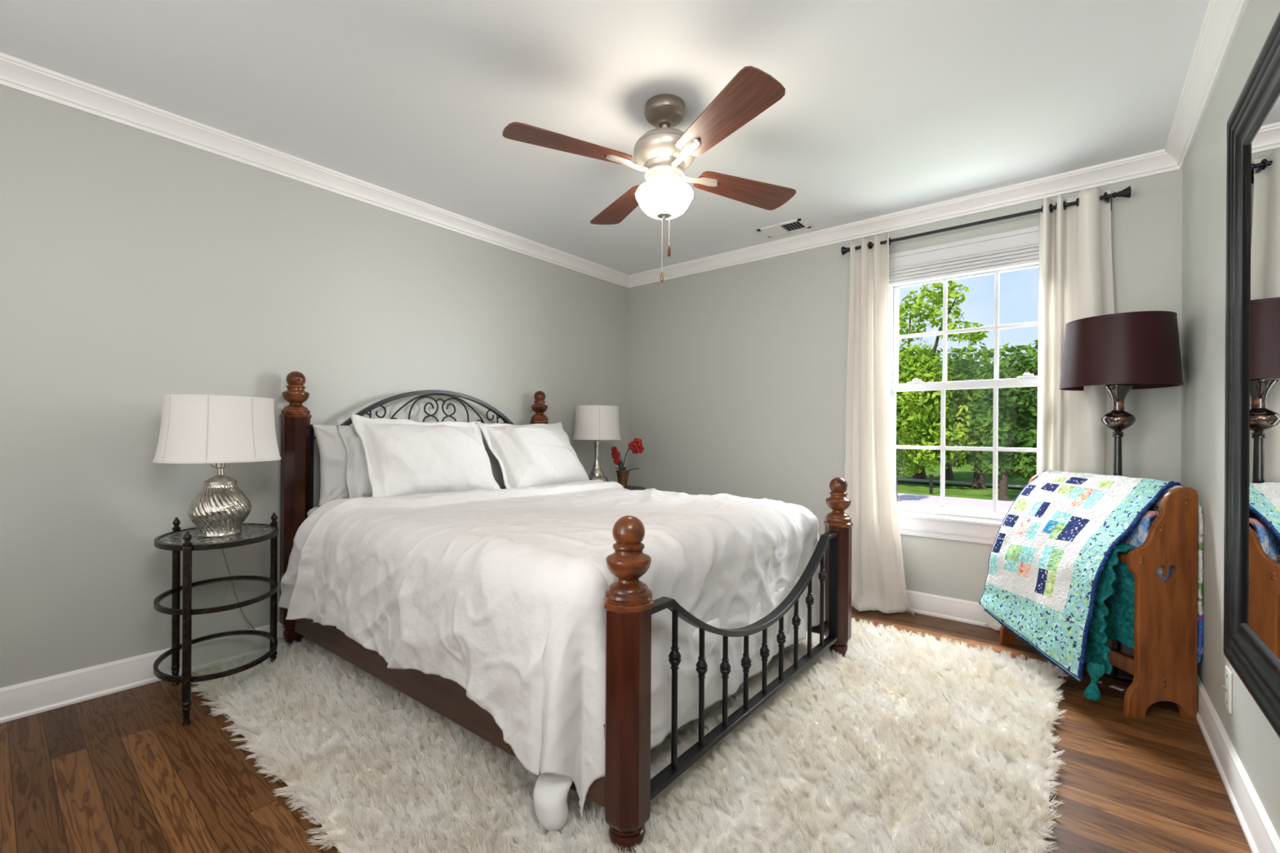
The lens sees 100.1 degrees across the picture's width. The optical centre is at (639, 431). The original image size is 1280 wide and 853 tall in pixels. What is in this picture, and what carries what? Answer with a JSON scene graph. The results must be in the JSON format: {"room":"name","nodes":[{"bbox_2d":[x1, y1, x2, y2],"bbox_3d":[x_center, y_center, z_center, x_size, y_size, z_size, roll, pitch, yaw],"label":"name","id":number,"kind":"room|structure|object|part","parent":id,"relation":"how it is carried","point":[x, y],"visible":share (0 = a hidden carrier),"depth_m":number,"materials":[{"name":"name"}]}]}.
{"room":"bedroom","nodes":[
{"label":"bedroom","id":0,"kind":"room"},
{"bbox_2d":[0,84,628,688],"bbox_3d":[-1.508,-0.141,3.131,0.140,2.440,4.250,0,0,39],"label":"wall","id":1,"kind":"structure","parent":0,"point":[138,267],"depth_m":2.37,"materials":[{"name":"grey paint"}]},
{"bbox_2d":[0,622,310,723],"bbox_3d":[-1.454,1.018,3.080,0.021,0.124,4.250,0,0,39],"label":"baseboard","id":2,"kind":"structure","parent":1,"relation":"attached to","point":[23,700],"depth_m":2.19,"materials":[{"name":"white paint"}]},
{"bbox_2d":[0,52,629,288],"bbox_3d":[-1.420,-1.315,3.065,0.068,0.090,4.250,0,0,39],"label":"trim","id":3,"kind":"structure","parent":1,"relation":"attached to","point":[15,73],"depth_m":2.54,"materials":[{"name":"white paint"}]},
{"bbox_2d":[0,0,1209,275],"bbox_3d":[-0.108,-1.411,1.992,3.738,0.120,4.530,0,0,39],"label":"ceiling","id":4,"kind":"structure","parent":0,"point":[886,107],"depth_m":2.09,"materials":[{"name":"white paint"}]},
{"bbox_2d":[502,66,795,282],"bbox_3d":[0.101,-0.984,2.225,1.017,0.733,1.017,0,0,18],"label":"ceiling fan","id":5,"kind":"object","parent":4,"relation":"hanging from","point":[664,153],"visible":1,"depth_m":2.13,"materials":[{"name":"brown wood"}]},
{"bbox_3d":[-0.266,-1.088,2.039,0.495,0.006,0.172,0,10,-27],"label":"blade","id":6,"kind":"part","parent":5,"relation":"part of","materials":[{"name":"brown wood"}]},
{"bbox_3d":[-0.084,-1.087,2.593,0.172,0.006,0.495,-11,5,-26],"label":"blade","id":7,"kind":"part","parent":5,"relation":"part of","materials":[{"name":"brown wood"}]},
{"bbox_3d":[0.091,-0.776,2.222,0.004,0.242,0.004,0,0,39],"label":"pull chain","id":8,"kind":"part","parent":5,"relation":"part of","materials":[{"name":"silver metal"}]},
{"bbox_3d":[0.091,-0.639,2.222,0.013,0.044,0.013,0,0,39],"label":"chain pull","id":9,"kind":"part","parent":5,"relation":"part of","materials":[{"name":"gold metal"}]},
{"bbox_3d":[0.101,-0.963,2.225,0.238,0.135,0.238,0,0,39],"label":"lamp shade","id":10,"kind":"part","parent":5,"relation":"part of","materials":[{"name":"white glass"}]},
{"bbox_3d":[0.121,-0.830,2.221,0.004,0.135,0.004,0,0,39],"label":"pull chain","id":11,"kind":"part","parent":5,"relation":"part of","materials":[{"name":"silver metal"}]},
{"bbox_3d":[0.120,-0.746,2.221,0.013,0.044,0.013,0,0,39],"label":"chain pull","id":12,"kind":"part","parent":5,"relation":"part of","materials":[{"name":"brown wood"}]},
{"bbox_3d":[0.288,-1.085,1.857,0.172,0.006,0.495,12,-5,-26],"label":"blade","id":13,"kind":"part","parent":5,"relation":"part of","materials":[{"name":"brown wood"}]},
{"bbox_3d":[0.470,-1.083,2.412,0.495,0.006,0.172,0,-10,-27],"label":"blade","id":14,"kind":"part","parent":5,"relation":"part of","materials":[{"name":"brown wood"}]},
{"bbox_2d":[756,218,811,237],"bbox_3d":[0.952,-1.339,3.547,0.300,0.012,0.176,0,0,39],"label":"ceiling vent","id":15,"kind":"object","parent":4,"relation":"in","point":[797,224],"visible":1,"depth_m":3.54,"materials":[{"name":"white metal"}]},
{"bbox_2d":[0,606,1252,852],"bbox_3d":[-0.124,1.139,1.992,3.738,0.100,4.530,0,0,39],"label":"floor","id":16,"kind":"structure","parent":0,"point":[120,771],"depth_m":1.66,"materials":[{"name":"brown wood"}]},
{"bbox_2d":[153,512,278,725],"bbox_3d":[-1.734,0.722,2.225,0.505,0.712,0.431,0,0,39],"label":"side table","id":17,"kind":"object","parent":16,"relation":"on","point":[187,540],"visible":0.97,"depth_m":2.14,"materials":[{"name":"metal"}]},
{"bbox_3d":[-1.970,0.721,2.275,0.029,0.712,0.029,0,0,39],"label":"leg","id":18,"kind":"part","parent":17,"relation":"part of","materials":[{"name":"metal"}]},
{"bbox_3d":[-1.668,0.723,1.972,0.029,0.712,0.029,0,0,39],"label":"leg","id":19,"kind":"part","parent":17,"relation":"part of","materials":[{"name":"metal"}]},
{"bbox_3d":[-1.739,0.428,2.217,0.484,0.006,0.388,0,0,39],"label":"glass","id":20,"kind":"part","parent":17,"relation":"part of","materials":[{"name":"clear glass"}]},
{"bbox_2d":[152,394,284,639],"bbox_3d":[-1.769,0.450,2.364,0.414,1.178,0.731,0,0,-13],"label":"table lamp","id":21,"kind":"object","parent":17,"relation":"on","point":[219,429],"visible":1,"depth_m":2.10,"materials":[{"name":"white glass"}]},
{"bbox_3d":[-1.730,-0.009,2.210,0.412,0.258,0.412,0,0,39],"label":"lampshade","id":22,"kind":"part","parent":21,"relation":"part of","materials":[{"name":"white fabric"}]},
{"bbox_3d":[-1.804,0.724,2.530,0.186,0.632,0.523,0,0,13],"label":"cord","id":23,"kind":"part","parent":21,"relation":"part of","materials":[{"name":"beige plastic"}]},
{"bbox_3d":[-1.654,0.723,2.419,0.029,0.712,0.029,0,0,39],"label":"leg","id":24,"kind":"part","parent":17,"relation":"part of","materials":[{"name":"metal"}]},
{"bbox_2d":[191,617,1069,852],"bbox_3d":[-0.018,1.075,2.376,2.905,0.012,2.510,0,0,39],"label":"shag rug","id":25,"kind":"object","parent":16,"relation":"on","point":[898,743],"visible":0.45,"depth_m":1.69,"materials":[{"name":"beige fabric"}]},
{"bbox_2d":[533,773,573,831],"bbox_3d":[-0.211,0.943,1.457,0.114,0.220,0.161,0,0,39],"label":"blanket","id":26,"kind":"object","parent":25,"relation":"on","point":[551,791],"visible":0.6,"depth_m":1.40,"materials":[{"name":"white fabric"}]},
{"bbox_2d":[279,371,853,852],"bbox_3d":[-0.374,0.398,2.610,2.340,1.370,1.756,0,0,39],"label":"bed","id":27,"kind":"object","parent":25,"relation":"on","point":[626,789],"visible":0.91,"depth_m":1.79,"materials":[{"name":"brown wood"}]},
{"bbox_3d":[-1.210,0.267,3.246,0.038,1.029,1.477,0,0,39],"label":"headboard","id":28,"kind":"part","parent":27,"relation":"part of","materials":[{"name":"black metal"}]},
{"bbox_3d":[-0.869,0.869,2.009,2.002,0.220,0.036,0,0,37],"label":"rail","id":29,"kind":"part","parent":27,"relation":"part of","materials":[{"name":"brown wood"}]},
{"bbox_2d":[278,479,825,817],"bbox_3d":[-0.330,0.662,2.539,1.867,0.733,1.895,0,0,39],"label":"duvet","id":30,"kind":"object","parent":27,"relation":"on","point":[498,594],"visible":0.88,"depth_m":1.79,"materials":[{"name":"white fabric"}]},
{"bbox_2d":[651,572,816,663],"bbox_3d":[-0.393,0.784,2.623,1.976,0.275,1.561,0,0,39],"label":"box spring","id":31,"kind":"object","parent":27,"relation":"on","point":[709,637],"visible":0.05,"depth_m":1.86,"materials":[{"name":"white fabric"}]},
{"bbox_2d":[306,506,319,516],"bbox_3d":[-0.408,0.513,2.635,1.958,0.263,1.582,0,0,39],"label":"mattress","id":32,"kind":"object","parent":31,"relation":"on","point":[310,511],"visible":0.02,"depth_m":2.62,"materials":[{"name":"white fabric"}]},
{"bbox_2d":[311,423,349,506],"bbox_3d":[-1.368,0.159,2.893,0.247,0.413,0.708,0,0,39],"label":"pillow","id":33,"kind":"object","parent":32,"relation":"on","point":[332,449],"visible":0.22,"depth_m":2.65,"materials":[{"name":"white fabric"}]},
{"bbox_2d":[337,425,372,498],"bbox_3d":[-1.230,0.170,2.861,0.232,0.392,0.687,0,0,39],"label":"pillow","id":34,"kind":"object","parent":32,"relation":"on","point":[357,482],"visible":0.12,"depth_m":2.65,"materials":[{"name":"white fabric"}]},
{"bbox_2d":[350,413,500,497],"bbox_3d":[-1.086,0.139,2.811,0.311,0.447,0.760,0,0,39],"label":"pillow","id":35,"kind":"object","parent":32,"relation":"on","point":[405,457],"visible":0.87,"depth_m":2.69,"materials":[{"name":"white fabric"}]},
{"bbox_2d":[481,431,506,488],"bbox_3d":[-0.880,0.162,3.431,0.245,0.417,0.693,0,0,39],"label":"pillow","id":36,"kind":"object","parent":32,"relation":"on","point":[495,467],"visible":0.04,"depth_m":3.27,"materials":[{"name":"white fabric"}]},
{"bbox_2d":[475,422,589,488],"bbox_3d":[-0.636,0.151,3.355,0.345,0.428,0.720,0,0,34],"label":"pillow","id":37,"kind":"object","parent":32,"relation":"on","point":[534,455],"visible":0.89,"depth_m":3.19,"materials":[{"name":"white fabric"}]},
{"bbox_3d":[0.460,0.732,1.975,0.038,0.521,1.469,0,0,39],"label":"footboard","id":38,"kind":"part","parent":27,"relation":"part of","materials":[{"name":"black metal"}]},
{"bbox_3d":[0.115,0.875,3.212,2.002,0.220,0.036,0,0,37],"label":"rail","id":39,"kind":"part","parent":27,"relation":"part of","materials":[{"name":"brown wood"}]},
{"bbox_2d":[623,485,645,489],"bbox_3d":[-0.220,0.763,4.113,0.530,0.650,0.530,0,0,39],"label":"side table","id":40,"kind":"object","parent":16,"relation":"on","point":[629,487],"visible":0.16,"depth_m":4.15,"materials":[{"name":"metal"}]},
{"bbox_2d":[572,404,621,481],"bbox_3d":[-0.328,0.124,4.083,0.370,0.627,0.370,0,0,39],"label":"table lamp","id":41,"kind":"object","parent":40,"relation":"on","point":[597,423],"visible":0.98,"depth_m":3.94,"materials":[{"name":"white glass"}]},
{"bbox_3d":[-0.327,-0.063,4.083,0.368,0.252,0.368,0,0,39],"label":"lampshade","id":42,"kind":"part","parent":41,"relation":"part of","materials":[{"name":"white fabric"}]},
{"bbox_2d":[610,437,644,487],"bbox_3d":[-0.096,0.245,4.188,0.246,0.387,0.112,0,0,19],"label":"potted orchid","id":43,"kind":"object","parent":40,"relation":"on","point":[636,446],"visible":0.98,"depth_m":4.17,"materials":[{"name":"red plant"}]},
{"bbox_3d":[-0.135,0.372,4.201,0.112,0.133,0.112,0,0,39],"label":"pot","id":44,"kind":"part","parent":43,"relation":"part of","materials":[{"name":"gold metal"}]},
{"bbox_3d":[-0.106,0.200,4.196,0.149,0.258,0.016,0,0,0],"label":"stem","id":45,"kind":"part","parent":43,"relation":"part of","materials":[{"name":"brown"}]},
{"bbox_2d":[999,473,1198,717],"bbox_3d":[2.010,0.660,2.426,0.269,0.889,0.740,0,0,0],"label":"rack","id":46,"kind":"object","parent":16,"relation":"on","point":[1163,667],"visible":0.55,"depth_m":2.06,"materials":[{"name":"brown wood"}]},
{"bbox_2d":[978,469,1184,682],"bbox_3d":[1.952,0.596,2.442,0.452,0.807,0.686,0,0,0],"label":"patchwork quilt","id":47,"kind":"object","parent":46,"relation":"on","point":[1050,553],"visible":0.98,"depth_m":2.36,"materials":[{"name":"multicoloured fabric"}]},
{"bbox_2d":[1083,542,1134,701],"bbox_3d":[1.869,0.755,2.404,0.205,0.632,0.623,0,0,0],"label":"knit throw","id":48,"kind":"object","parent":46,"relation":"hanging from","point":[1113,612],"visible":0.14,"depth_m":2.13,"materials":[{"name":"teal fabric"}]},
{"bbox_3d":[1.920,0.504,2.425,0.022,0.032,0.692,0,0,0],"label":"rail","id":49,"kind":"part","parent":46,"relation":"part of","materials":[{"name":"brown wood"}]},
{"bbox_2d":[1118,510,1173,581],"bbox_3d":[2.030,0.549,2.420,0.131,0.473,0.666,0,0,-1],"label":"fleece blanket","id":50,"kind":"object","parent":46,"relation":"hanging from","point":[1138,535],"visible":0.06,"depth_m":2.11,"materials":[{"name":"blue fabric"}]},
{"bbox_2d":[1148,484,1204,663],"bbox_3d":[2.124,0.566,2.407,0.097,0.709,0.691,0,0,0],"label":"quilt","id":51,"kind":"object","parent":46,"relation":"hanging from","point":[1156,506],"visible":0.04,"depth_m":2.06,"materials":[{"name":"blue fabric"}]},
{"bbox_2d":[1109,684,1124,691],"bbox_3d":[2.042,1.099,2.293,0.028,0.005,0.045,0,0,-22],"label":"paper scrap","id":52,"kind":"object","parent":16,"relation":"on","point":[1112,686],"visible":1,"depth_m":2.29,"materials":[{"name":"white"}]},
{"bbox_2d":[1059,311,1183,682],"bbox_3d":[2.202,0.289,2.471,0.426,1.630,0.426,0,0,39],"label":"floor lamp","id":53,"kind":"object","parent":16,"relation":"on","point":[1122,352],"visible":0.84,"depth_m":2.34,"materials":[{"name":"brown fabric"}]},
{"bbox_3d":[2.206,-0.357,2.471,0.424,0.306,0.424,0,0,39],"label":"lampshade","id":54,"kind":"part","parent":53,"relation":"part of","materials":[{"name":"red fabric"}]},
{"bbox_2d":[626,168,1182,602],"bbox_3d":[1.274,-0.122,3.691,3.738,2.440,0.140,0,0,39],"label":"wall","id":55,"kind":"structure","parent":0,"point":[737,375],"depth_m":3.76,"materials":[{"name":"grey paint"}]},
{"bbox_2d":[628,148,1181,288],"bbox_3d":[1.216,-1.298,3.610,3.458,0.090,0.068,0,0,39],"label":"trim","id":56,"kind":"structure","parent":55,"relation":"attached to","point":[1159,162],"depth_m":3.15,"materials":[{"name":"white paint"}]},
{"bbox_2d":[888,225,1039,545],"bbox_3d":[1.923,-0.233,3.135,1.066,1.740,0.160,0,0,39],"label":"window","id":57,"kind":"structure","parent":55,"relation":"in","point":[1018,249],"depth_m":3.14,"materials":[{"name":"white paint"}]},
{"bbox_2d":[888,243,1039,286],"bbox_3d":[1.897,-0.962,3.097,0.862,0.103,0.045,0,0,39],"label":"shade","id":58,"kind":"object","parent":57,"relation":"attached to","point":[1013,255],"depth_m":3.09,"materials":[{"name":"white fabric"}]},
{"bbox_3d":[1.883,-0.287,3.086,1.062,1.633,0.026,0,0,39],"label":"casing","id":59,"kind":"part","parent":57,"relation":"part of","materials":[{"name":"white paint"}]},
{"bbox_3d":[1.927,0.104,3.143,0.855,0.801,0.028,0,0,39],"label":"sash","id":60,"kind":"part","parent":57,"relation":"part of","materials":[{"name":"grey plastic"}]},
{"bbox_3d":[1.952,-0.597,3.167,0.846,0.694,0.028,0,0,39],"label":"sash","id":61,"kind":"part","parent":57,"relation":"part of","materials":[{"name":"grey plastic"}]},
{"bbox_2d":[840,186,1131,255],"bbox_3d":[1.860,-1.152,3.049,1.379,0.073,0.120,0,0,39],"label":"curtain rod","id":62,"kind":"object","parent":55,"relation":"attached to","point":[1126,193],"visible":0.84,"depth_m":2.94,"materials":[{"name":"black metal"}]},
{"bbox_2d":[844,231,915,617],"bbox_3d":[1.444,-0.060,3.258,0.440,2.299,0.217,0,0,39],"label":"curtain","id":63,"kind":"object","parent":62,"relation":"hanging from","point":[877,572],"visible":0.97,"depth_m":3.32,"materials":[{"name":"white fabric"}]},
{"bbox_2d":[983,187,1114,647],"bbox_3d":[2.124,-0.057,2.794,0.558,2.300,0.113,0,0,39],"label":"curtain","id":64,"kind":"object","parent":62,"relation":"hanging from","point":[1076,282],"visible":0.55,"depth_m":2.73,"materials":[{"name":"white fabric"}]},
{"bbox_2d":[906,590,1133,656],"bbox_3d":[1.215,1.035,3.628,3.458,0.124,0.021,0,0,39],"label":"baseboard","id":65,"kind":"structure","parent":55,"relation":"attached to","point":[936,606],"depth_m":3.13,"materials":[{"name":"white paint"}]},
{"bbox_2d":[1180,0,1279,839],"bbox_3d":[1.276,-0.122,0.853,0.140,2.440,4.250,0,0,39],"label":"wall","id":66,"kind":"structure","parent":0,"point":[1256,744],"depth_m":1.92,"materials":[{"name":"grey paint"}]},
{"bbox_2d":[1164,0,1248,168],"bbox_3d":[1.204,-1.298,0.918,0.068,0.090,4.250,0,0,39],"label":"trim","id":67,"kind":"structure","parent":66,"relation":"attached to","point":[1222,20],"depth_m":1.92,"materials":[{"name":"white paint"}]},
{"bbox_2d":[1219,665,1232,714],"bbox_3d":[1.865,0.821,1.708,0.023,0.130,0.072,0,0,39],"label":"wall outlet","id":68,"kind":"object","parent":66,"relation":"attached to","point":[1228,688],"visible":1,"depth_m":1.69,"materials":[{"name":"white plastic"}]},
{"bbox_3d":[1.872,0.822,1.703,0.006,0.130,0.072,0,0,39],"label":"plate","id":69,"kind":"part","parent":68,"relation":"part of","materials":[{"name":"white plastic"}]},
{"bbox_2d":[1195,675,1279,852],"bbox_3d":[1.207,1.035,0.904,0.021,0.124,4.250,0,0,39],"label":"baseboard","id":70,"kind":"structure","parent":66,"relation":"attached to","point":[1261,837],"depth_m":1.57,"materials":[{"name":"white paint"}]},
{"bbox_2d":[1223,11,1279,737],"bbox_3d":[1.284,-0.132,1.005,0.042,1.596,1.495,0,0,39],"label":"wall mirror","id":71,"kind":"object","parent":66,"relation":"attached to","point":[1251,548],"visible":1,"depth_m":1.39,"materials":[{"name":"black mirror"}]},
{"bbox_2d":[1244,91,1279,662],"bbox_3d":[1.291,-0.132,0.999,0.016,1.326,1.225,0,0,39],"label":"mirror glass","id":72,"kind":"object","parent":71,"relation":"attached to","point":[1262,140],"depth_m":1.34,"materials":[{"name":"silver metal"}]},
{"label":"outside","id":73,"kind":"structure","parent":0,"visible":0},
{"bbox_2d":[895,453,1028,501],"bbox_3d":[19.730,1.355,60.585,140.000,1.797,110.000,0,0,39],"label":"ground","id":74,"kind":"structure","parent":73,"point":[964,473],"depth_m":21.20,"materials":[{"name":"green plant"}]},
{"bbox_2d":[895,434,906,501],"bbox_3d":[7.299,1.048,15.742,0.993,2.279,0.921,0,0,39],"label":"tree","id":75,"kind":"object","parent":74,"relation":"on","point":[900,463],"visible":0.25,"depth_m":15.49,"materials":[{"name":"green plant"}]},
{"bbox_3d":[7.302,0.647,15.742,0.993,1.476,0.921,0,0,39],"label":"crown","id":76,"kind":"part","parent":75,"relation":"part of","materials":[{"name":"green plant"}]},
{"bbox_2d":[928,474,933,493],"bbox_3d":[10.031,1.825,18.454,0.120,0.660,0.140,0,0,39],"label":"sign post","id":77,"kind":"object","parent":74,"relation":"on","point":[931,484],"visible":1,"depth_m":18.43,"materials":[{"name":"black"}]},
{"bbox_2d":[895,280,990,481],"bbox_3d":[10.886,-1.825,21.193,4.939,8.096,4.550,0,0,-15],"label":"tree","id":78,"kind":"object","parent":74,"relation":"on","point":[915,417],"visible":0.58,"depth_m":20.17,"materials":[{"name":"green plant"}]},
{"bbox_2d":[898,341,1004,462],"bbox_3d":[21.265,-1.888,36.653,8.204,8.392,7.729,0,0,39],"label":"tree","id":79,"kind":"object","parent":74,"relation":"on","point":[961,351],"visible":0.02,"depth_m":34.48,"materials":[{"name":"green plant"}]},
{"bbox_2d":[929,360,1019,488],"bbox_3d":[12.957,-0.272,20.841,3.238,5.018,3.016,0,0,39],"label":"tree","id":80,"kind":"object","parent":74,"relation":"on","point":[967,397],"visible":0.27,"depth_m":20.56,"materials":[{"name":"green plant"}]},
{"bbox_2d":[936,355,1015,479],"bbox_3d":[15.343,-0.592,24.846,3.953,5.754,4.116,0,0,39],"label":"tree","id":81,"kind":"object","parent":74,"relation":"on","point":[948,472],"visible":0.02,"depth_m":23.89,"materials":[{"name":"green plant"}]},
{"bbox_2d":[966,351,1037,501],"bbox_3d":[11.953,-0.170,17.054,2.596,4.839,1.957,0,0,10],"label":"tree","id":82,"kind":"object","parent":74,"relation":"on","point":[1021,402],"visible":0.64,"depth_m":17.00,"materials":[{"name":"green plant"}]},
{"bbox_2d":[982,338,1038,438],"bbox_3d":[22.087,-1.527,28.578,7.461,7.619,5.901,0,0,39],"label":"tree","id":83,"kind":"object","parent":74,"relation":"on","point":[1031,351],"visible":0.02,"depth_m":29.02,"materials":[{"name":"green plant"}]},
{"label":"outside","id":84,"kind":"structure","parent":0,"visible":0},
{"bbox_2d":[897,478,1026,487],"bbox_3d":[5.496,2.003,27.395,100.000,0.047,1.000,0,0,39],"label":"path","id":85,"kind":"structure","parent":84,"point":[908,479],"depth_m":21.61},
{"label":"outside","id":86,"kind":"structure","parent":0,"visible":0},
{"bbox_2d":[897,493,1013,511],"bbox_3d":[1.511,2.099,18.575,105.000,0.200,7.500,0,0,39],"label":"road","id":87,"kind":"structure","parent":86,"point":[980,504],"depth_m":15.51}
]}

